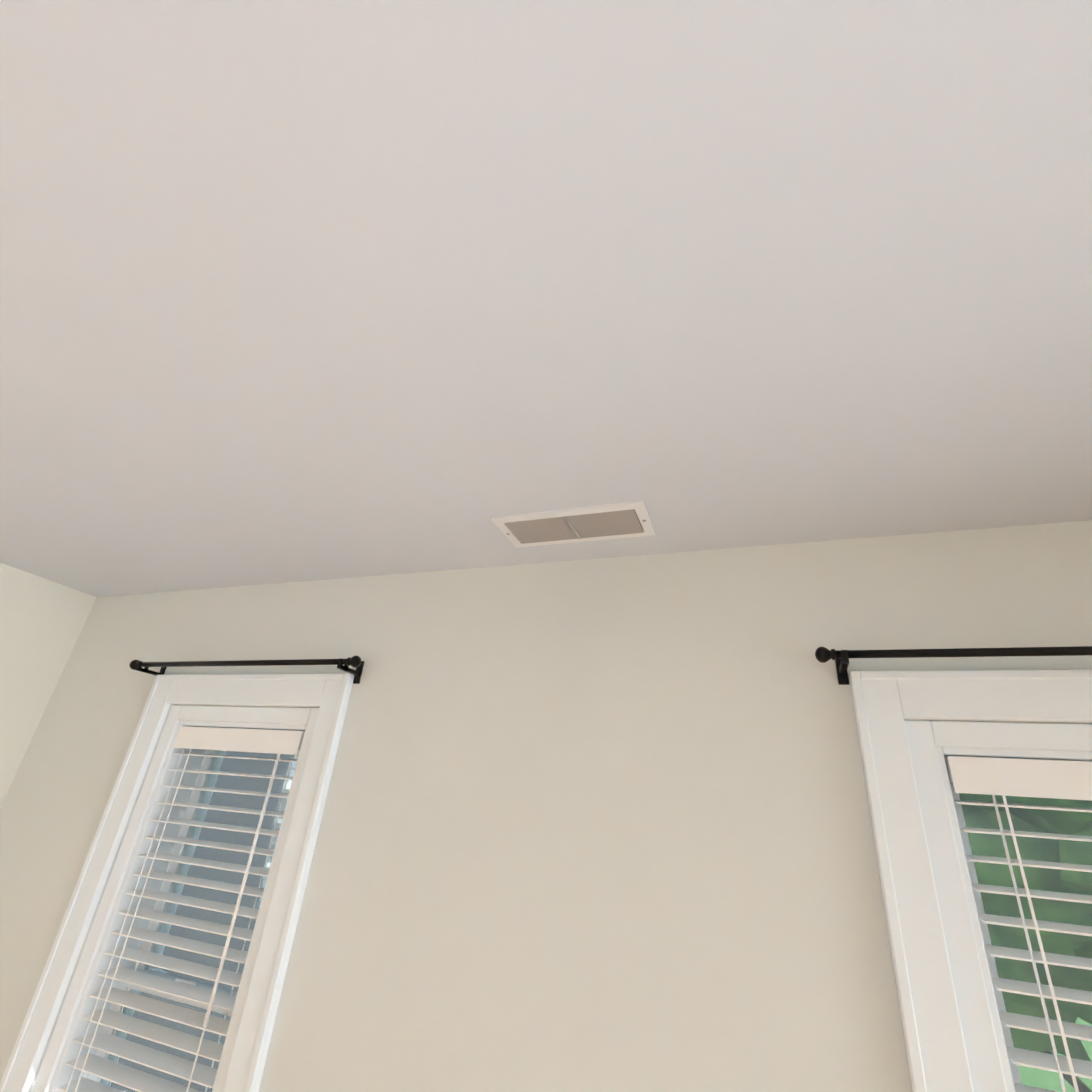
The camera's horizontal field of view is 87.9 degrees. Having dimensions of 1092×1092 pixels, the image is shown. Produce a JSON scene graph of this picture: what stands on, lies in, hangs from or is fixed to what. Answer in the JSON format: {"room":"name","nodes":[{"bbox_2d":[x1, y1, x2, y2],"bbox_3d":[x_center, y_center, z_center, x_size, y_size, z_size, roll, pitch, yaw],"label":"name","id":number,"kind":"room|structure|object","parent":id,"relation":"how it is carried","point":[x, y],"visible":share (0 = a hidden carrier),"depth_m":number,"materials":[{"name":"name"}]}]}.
{"room":"bedroom","nodes":[
{"label":"bedroom","id":0,"kind":"room"},
{"bbox_2d":[0,563,96,806],"bbox_3d":[-2.173,1.131,1.269,0.730,2.440,0.800,-5,-28,20],"label":"wall","id":1,"kind":"structure","parent":0,"point":[42,621],"depth_m":1.81,"materials":[{"name":"beige paint"}]},
{"bbox_2d":[0,520,1091,1091],"bbox_3d":[-0.600,1.216,1.148,5.560,2.440,0.160,-5,-28,20],"label":"wall","id":2,"kind":"structure","parent":0,"point":[600,824],"depth_m":1.13,"materials":[{"name":"beige paint"}]},
{"bbox_2d":[0,674,353,1091],"bbox_3d":[-0.865,1.080,1.319,0.752,1.525,0.258,-5,-28,20],"label":"window","id":3,"kind":"structure","parent":2,"relation":"in","point":[246,1039],"depth_m":1.44,"materials":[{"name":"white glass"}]},
{"bbox_2d":[57,726,304,1091],"bbox_3d":[-0.878,1.065,1.286,0.440,1.247,0.068,-5,-28,20],"label":"window blinds","id":4,"kind":"object","parent":3,"relation":"attached to","point":[279,742],"visible":0.83,"depth_m":1.34,"materials":[{"name":"white plastic"}]},
{"bbox_2d":[129,656,364,683],"bbox_3d":[-0.840,0.341,1.563,0.826,0.058,0.080,-5,-28,20],"label":"curtain rod","id":5,"kind":"object","parent":2,"relation":"attached to","point":[356,662],"visible":1,"depth_m":1.51,"materials":[{"name":"black metal"}]},
{"bbox_2d":[815,646,1091,684],"bbox_3d":[1.005,0.178,0.881,1.068,0.058,0.080,-5,-28,20],"label":"curtain rod","id":6,"kind":"object","parent":2,"relation":"attached to","point":[839,657],"visible":1,"depth_m":0.98,"materials":[{"name":"black metal"}]},
{"bbox_2d":[849,669,1091,1091],"bbox_3d":[0.980,0.917,0.637,0.994,1.525,0.258,-5,-28,20],"label":"window","id":7,"kind":"structure","parent":2,"relation":"in","point":[958,1037],"depth_m":0.93,"materials":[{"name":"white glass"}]},
{"bbox_2d":[945,756,1091,1091],"bbox_3d":[0.967,0.903,0.605,0.682,1.247,0.068,-5,-28,20],"label":"window blinds","id":8,"kind":"object","parent":7,"relation":"attached to","point":[1037,778],"visible":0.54,"depth_m":0.89,"materials":[{"name":"white plastic"}]},
{"bbox_2d":[0,0,1091,596],"bbox_3d":[-1.174,-0.788,0.074,5.560,0.120,4.090,-5,-28,20],"label":"ceiling","id":9,"kind":"structure","parent":0,"point":[300,290],"depth_m":0.68,"materials":[{"name":"white paint"}]},
{"bbox_2d":[491,500,655,547],"bbox_3d":[0.059,-0.041,1.227,0.330,0.010,0.140,-5,-28,20],"label":"ceiling vent","id":10,"kind":"object","parent":9,"relation":"in","point":[604,522],"visible":1,"depth_m":1.22,"materials":[{"name":"metal"}]},
{"label":"outside","id":11,"kind":"structure","parent":0,"visible":0},
{"bbox_2d":[1018,1017,1091,1091],"bbox_3d":[0.082,10.666,10.526,90.000,0.200,90.000,-5,-28,20],"label":"ground","id":12,"kind":"structure","parent":11,"point":[1046,1073],"depth_m":14.62,"materials":[{"name":"green plant"}]},
{"bbox_2d":[276,759,297,840],"bbox_3d":[0.216,7.572,11.481,11.800,6.200,7.720,-5,-28,20],"label":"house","id":13,"kind":"structure","parent":12,"relation":"on","point":[286,800],"depth_m":10.73,"materials":[{"name":"white"}]},
{"bbox_2d":[959,793,1091,1091],"bbox_3d":[3.750,3.306,3.323,4.073,7.307,4.390,-5,-28,20],"label":"tree","id":14,"kind":"object","parent":12,"relation":"on","point":[1080,828],"depth_m":3.13,"materials":[{"name":"green plant"}]}
]}

